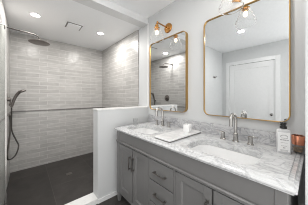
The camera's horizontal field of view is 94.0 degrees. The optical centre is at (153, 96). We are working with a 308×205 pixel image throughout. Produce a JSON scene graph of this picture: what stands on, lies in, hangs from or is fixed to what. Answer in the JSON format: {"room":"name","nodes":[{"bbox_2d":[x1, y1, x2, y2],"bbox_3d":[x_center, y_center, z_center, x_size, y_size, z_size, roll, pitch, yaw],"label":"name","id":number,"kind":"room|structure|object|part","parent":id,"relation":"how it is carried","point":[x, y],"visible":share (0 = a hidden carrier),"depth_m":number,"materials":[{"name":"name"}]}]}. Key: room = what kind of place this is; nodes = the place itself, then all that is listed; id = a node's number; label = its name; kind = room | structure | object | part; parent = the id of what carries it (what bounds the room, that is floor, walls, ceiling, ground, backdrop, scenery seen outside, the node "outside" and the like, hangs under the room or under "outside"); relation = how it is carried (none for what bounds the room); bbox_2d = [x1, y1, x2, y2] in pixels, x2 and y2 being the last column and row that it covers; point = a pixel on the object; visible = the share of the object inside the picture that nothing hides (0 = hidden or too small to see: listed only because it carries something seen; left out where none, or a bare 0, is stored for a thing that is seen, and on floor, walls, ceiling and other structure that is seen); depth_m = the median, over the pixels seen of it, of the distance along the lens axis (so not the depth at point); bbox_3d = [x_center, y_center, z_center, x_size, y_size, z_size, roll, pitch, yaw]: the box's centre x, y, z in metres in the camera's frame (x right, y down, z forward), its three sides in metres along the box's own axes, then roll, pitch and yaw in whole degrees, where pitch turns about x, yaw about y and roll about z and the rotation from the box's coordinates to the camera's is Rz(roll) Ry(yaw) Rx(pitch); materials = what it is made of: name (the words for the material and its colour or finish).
{"room":"bathroom","nodes":[
{"label":"bathroom","id":0,"kind":"room"},
{"bbox_2d":[0,0,10,204],"bbox_3d":[-1.929,0.080,1.797,0.110,2.540,1.570,0,0,-42],"label":"wall","id":1,"kind":"structure","parent":0,"point":[3,18],"depth_m":1.70,"materials":[{"name":"tile"}]},
{"bbox_2d":[7,90,25,159],"bbox_3d":[-2.041,0.392,2.142,0.202,1.021,0.542,0,0,-42],"label":"shower","id":2,"kind":"object","parent":1,"relation":"attached to","point":[20,91],"visible":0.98,"depth_m":2.26,"materials":[{"name":"grey metal"}]},
{"bbox_2d":[4,26,49,45],"bbox_3d":[-1.656,-0.811,1.899,0.454,0.148,0.236,0,0,-42],"label":"shower","id":3,"kind":"object","parent":1,"relation":"attached to","point":[38,41],"visible":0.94,"depth_m":1.92,"materials":[{"name":"silver metal"}]},
{"bbox_3d":[-1.696,-0.818,1.864,0.339,0.089,0.015,0,0,-42],"label":"arm","id":4,"kind":"part","parent":3,"relation":"part of"},
{"bbox_2d":[4,152,92,204],"bbox_3d":[-1.306,1.315,2.352,1.580,0.070,1.570,0,0,-42],"label":"floor","id":5,"kind":"structure","parent":0,"point":[46,184],"depth_m":2.12,"materials":[{"name":"tile"}]},
{"bbox_2d":[10,31,101,172],"bbox_3d":[-1.858,0.080,2.972,1.780,2.540,0.110,0,0,-42],"label":"wall","id":6,"kind":"structure","parent":0,"point":[52,120],"depth_m":2.78,"materials":[{"name":"tile"}]},
{"bbox_2d":[3,0,140,50],"bbox_3d":[-1.306,-1.194,2.352,1.580,0.192,1.570,0,0,-42],"label":"ceiling","id":7,"kind":"structure","parent":0,"point":[55,14],"depth_m":2.12,"materials":[{"name":"white paint"}]},
{"bbox_2d":[28,12,41,17],"bbox_3d":[-1.596,-1.095,1.927,0.140,0.007,0.140,0,0,-42],"label":"recessed light","id":8,"kind":"object","parent":7,"relation":"in","point":[33,14],"visible":1,"depth_m":1.91,"materials":[{"name":"white paint"}]},
{"bbox_2d":[65,21,82,30],"bbox_3d":[-1.252,-1.091,2.240,0.210,0.014,0.210,0,0,-42],"label":"exhaust fan","id":9,"kind":"object","parent":7,"relation":"attached to","point":[70,25],"visible":1,"depth_m":2.22,"materials":[{"name":"plastic"}]},
{"bbox_3d":[-1.252,-1.089,2.240,0.176,0.011,0.176,0,0,-42],"label":"panel","id":10,"kind":"part","parent":9,"relation":"part of","materials":[{"name":"white paint"}]},
{"bbox_2d":[73,0,147,198],"bbox_3d":[-0.734,0.030,1.710,1.580,2.640,0.150,0,0,-42],"label":"wall","id":11,"kind":"structure","parent":0,"point":[104,121],"depth_m":1.78,"materials":[{"name":"white paint"}]},
{"bbox_2d":[98,191,116,203],"bbox_3d":[-0.372,1.225,1.924,0.755,0.050,0.012,0,0,-42],"label":"baseboard","id":12,"kind":"structure","parent":11,"relation":"attached to","point":[110,195],"depth_m":1.74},
{"bbox_2d":[90,0,147,24],"bbox_3d":[-0.689,-1.103,1.657,1.575,0.019,0.021,0,0,-42],"label":"trim","id":13,"kind":"structure","parent":11,"relation":"attached to","point":[94,1],"depth_m":1.84,"materials":[{"name":"white paint"}]},
{"bbox_2d":[93,106,147,110],"bbox_3d":[-0.428,0.156,1.983,0.761,0.016,0.162,0,0,-42],"label":"trim","id":14,"kind":"structure","parent":11,"relation":"on","point":[132,107],"depth_m":1.90,"materials":[{"name":"white stone"}]},
{"bbox_2d":[96,195,130,204],"bbox_3d":[-0.486,1.300,0.598,2.690,0.100,1.840,0,0,-42],"label":"floor","id":15,"kind":"structure","parent":0,"point":[113,200],"depth_m":1.70,"materials":[{"name":"tile"}]},
{"bbox_2d":[65,193,97,204],"bbox_3d":[-1.016,1.270,1.459,0.825,0.160,0.150,0,0,-42],"label":"shower curb","id":16,"kind":"object","parent":15,"relation":"on","point":[90,199],"visible":1,"depth_m":1.65,"materials":[{"name":"white stone"}]},
{"bbox_2d":[0,23,6,204],"bbox_3d":[-1.296,0.286,1.210,0.073,1.808,0.012,0,0,-42],"label":"screen","id":17,"kind":"object","parent":16,"relation":"on","point":[5,25],"visible":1,"depth_m":1.23,"materials":[{"name":"clear glass"}]},
{"bbox_2d":[116,131,297,204],"bbox_3d":[0.254,0.828,1.346,0.591,0.845,1.523,0,0,-42],"label":"vanity cabinet","id":18,"kind":"object","parent":15,"relation":"on","point":[148,173],"visible":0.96,"depth_m":1.05,"materials":[{"name":"grey paint"}]},
{"bbox_3d":[-0.310,0.826,1.602,0.022,0.552,0.265,0,0,-42],"label":"door","id":19,"kind":"part","parent":18,"relation":"part of","materials":[{"name":"grey paint"}]},
{"bbox_3d":[-0.130,0.826,1.399,0.022,0.552,0.254,0,0,-42],"label":"door","id":20,"kind":"part","parent":18,"relation":"part of","materials":[{"name":"grey paint"}]},
{"bbox_3d":[0.040,0.641,1.167,0.034,0.016,0.135,0,0,-42],"label":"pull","id":21,"kind":"part","parent":18,"relation":"part of","materials":[{"name":"silver metal"}]},
{"bbox_3d":[0.040,0.828,1.167,0.034,0.016,0.135,0,0,-42],"label":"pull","id":22,"kind":"part","parent":18,"relation":"part of","materials":[{"name":"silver metal"}]},
{"bbox_3d":[0.061,0.636,1.186,0.022,0.173,0.274,0,0,-42],"label":"drawer","id":23,"kind":"part","parent":18,"relation":"part of","materials":[{"name":"grey paint"}]},
{"bbox_3d":[0.061,0.823,1.186,0.022,0.182,0.274,0,0,-42],"label":"drawer","id":24,"kind":"part","parent":18,"relation":"part of","materials":[{"name":"grey paint"}]},
{"bbox_3d":[0.053,0.528,1.167,0.011,0.026,1.522,0,0,-42],"label":"bead moulding","id":25,"kind":"part","parent":18,"relation":"part of","materials":[{"name":"grey paint"}]},
{"bbox_3d":[0.258,0.826,0.964,0.022,0.552,0.276,0,0,-42],"label":"door","id":26,"kind":"part","parent":18,"relation":"part of","materials":[{"name":"grey paint"}]},
{"bbox_2d":[114,122,304,195],"bbox_3d":[0.258,0.385,1.352,0.577,0.040,1.584,0,0,-42],"label":"countertop","id":27,"kind":"structure","parent":18,"relation":"on","point":[282,172],"depth_m":0.90,"materials":[{"name":"grey stone"}]},
{"bbox_2d":[132,128,158,133],"bbox_3d":[-0.101,0.479,1.631,0.325,0.145,0.475,0,0,-42],"label":"sink","id":28,"kind":"object","parent":27,"relation":"in","point":[141,130],"visible":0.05,"depth_m":1.82,"materials":[{"name":"white ceramic"}]},
{"bbox_2d":[154,107,170,127],"bbox_3d":[0.074,0.245,1.767,0.140,0.240,0.306,0,0,-42],"label":"faucet","id":29,"kind":"object","parent":27,"relation":"on","point":[158,108],"visible":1,"depth_m":1.78,"materials":[{"name":"silver metal"}]},
{"bbox_3d":[0.074,0.245,1.767,0.140,0.240,0.052,0,0,-42],"label":"spout","id":30,"kind":"part","parent":29,"relation":"part of","materials":[{"name":"silver metal"}]},
{"bbox_2d":[154,129,201,142],"bbox_3d":[0.238,0.354,1.351,0.477,0.021,0.188,0,0,-42],"label":"marble tray","id":31,"kind":"object","parent":27,"relation":"on","point":[169,137],"visible":0.81,"depth_m":1.27,"materials":[{"name":"stone"}]},
{"bbox_2d":[183,124,191,132],"bbox_3d":[0.329,0.307,1.412,0.066,0.074,0.066,0,0,40],"label":"candle","id":32,"kind":"object","parent":31,"relation":"on","point":[187,128],"visible":1,"depth_m":1.39,"materials":[{"name":"white wax"}]},
{"bbox_2d":[191,144,259,164],"bbox_3d":[0.467,0.479,0.994,0.325,0.145,0.475,0,0,-42],"label":"sink","id":33,"kind":"object","parent":27,"relation":"in","point":[233,156],"visible":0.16,"depth_m":1.09,"materials":[{"name":"white ceramic"}]},
{"bbox_2d":[216,112,257,145],"bbox_3d":[0.633,0.245,1.140,0.140,0.240,0.306,0,0,-42],"label":"faucet","id":34,"kind":"object","parent":27,"relation":"on","point":[235,134],"visible":1,"depth_m":1.15,"materials":[{"name":"silver metal"}]},
{"bbox_3d":[0.589,0.331,1.256,0.048,0.068,0.075,0,0,-42],"label":"handle","id":35,"kind":"part","parent":34,"relation":"part of","materials":[{"name":"silver metal"}]},
{"bbox_3d":[0.633,0.245,1.140,0.140,0.240,0.052,0,0,-42],"label":"spout","id":36,"kind":"part","parent":34,"relation":"part of","materials":[{"name":"silver metal"}]},
{"bbox_3d":[0.743,0.331,1.083,0.048,0.068,0.075,0,0,-42],"label":"handle","id":37,"kind":"part","parent":34,"relation":"part of","materials":[{"name":"silver metal"}]},
{"bbox_2d":[276,122,290,154],"bbox_3d":[0.843,0.265,0.934,0.070,0.200,0.056,0,0,34],"label":"soap bottle","id":38,"kind":"object","parent":27,"relation":"on","point":[283,135],"visible":1,"depth_m":0.92,"materials":[{"name":"white plastic"}]},
{"bbox_2d":[291,134,304,152],"bbox_3d":[0.942,0.308,0.939,0.066,0.114,0.066,0,0,-42],"label":"candle jar","id":39,"kind":"object","parent":27,"relation":"on","point":[296,139],"visible":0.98,"depth_m":0.92,"materials":[{"name":"orange glass"}]},
{"bbox_3d":[0.450,0.826,0.749,0.022,0.552,0.276,0,0,-42],"label":"door","id":40,"kind":"part","parent":18,"relation":"part of","materials":[{"name":"grey paint"}]},
{"bbox_2d":[110,0,175,17],"bbox_3d":[0.063,-1.240,-0.018,2.690,0.100,3.490,0,0,-42],"label":"ceiling","id":41,"kind":"structure","parent":0,"point":[146,8],"depth_m":1.87,"materials":[{"name":"white paint"}]},
{"bbox_2d":[102,0,304,204],"bbox_3d":[-0.084,0.080,2.227,0.122,2.540,3.382,0,0,-42],"label":"wall","id":42,"kind":"structure","parent":0,"point":[190,16],"depth_m":1.61,"materials":[{"name":"white paint"}]},
{"bbox_2d":[147,23,148,106],"bbox_3d":[-0.089,-0.482,2.171,0.005,1.261,0.036,0,0,-42],"label":"trim","id":43,"kind":"structure","parent":42,"relation":"attached to","point":[148,23],"depth_m":2.16,"materials":[{"name":"white paint"}]},
{"bbox_2d":[150,21,171,42],"bbox_3d":[0.079,-0.813,1.767,0.291,0.278,0.174,0,0,-42],"label":"wall sconce","id":44,"kind":"object","parent":42,"relation":"attached to","point":[156,37],"visible":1,"depth_m":1.74,"materials":[{"name":"glass"}]},
{"bbox_3d":[0.035,-0.748,1.728,0.174,0.148,0.174,0,0,-42],"label":"lamp shade","id":45,"kind":"part","parent":44,"relation":"part of","materials":[{"name":"clear glass"}]},
{"bbox_2d":[149,31,187,111],"bbox_3d":[0.160,-0.288,1.864,0.039,0.940,0.640,0,0,-42],"label":"mirror","id":46,"kind":"object","parent":42,"relation":"attached to","point":[168,59],"visible":1,"depth_m":1.81,"materials":[{"name":"gold metal"}]},
{"bbox_2d":[149,114,304,151],"bbox_3d":[0.459,0.315,1.544,0.020,0.101,1.604,0,0,-42],"label":"backsplash","id":47,"kind":"structure","parent":42,"relation":"attached to","point":[264,137],"depth_m":1.31,"materials":[{"name":"grey stone"}]},
{"bbox_2d":[218,0,243,14],"bbox_3d":[0.634,-0.813,1.144,0.291,0.278,0.174,0,0,-42],"label":"wall sconce","id":48,"kind":"object","parent":42,"relation":"attached to","point":[227,7],"visible":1,"depth_m":1.15,"materials":[{"name":"glass"}]},
{"bbox_2d":[203,0,290,121],"bbox_3d":[0.728,-0.288,1.227,0.039,0.940,0.640,0,0,-42],"label":"mirror","id":49,"kind":"object","parent":42,"relation":"attached to","point":[247,51],"visible":0.98,"depth_m":1.16,"materials":[{"name":"gold metal"}]},
{"bbox_2d":[305,0,307,204],"bbox_3d":[0.921,0.030,0.759,0.575,2.440,0.148,0,0,-42],"label":"wall","id":50,"kind":"structure","parent":0,"point":[306,1],"depth_m":0.62,"materials":[{"name":"white paint"}]}
]}

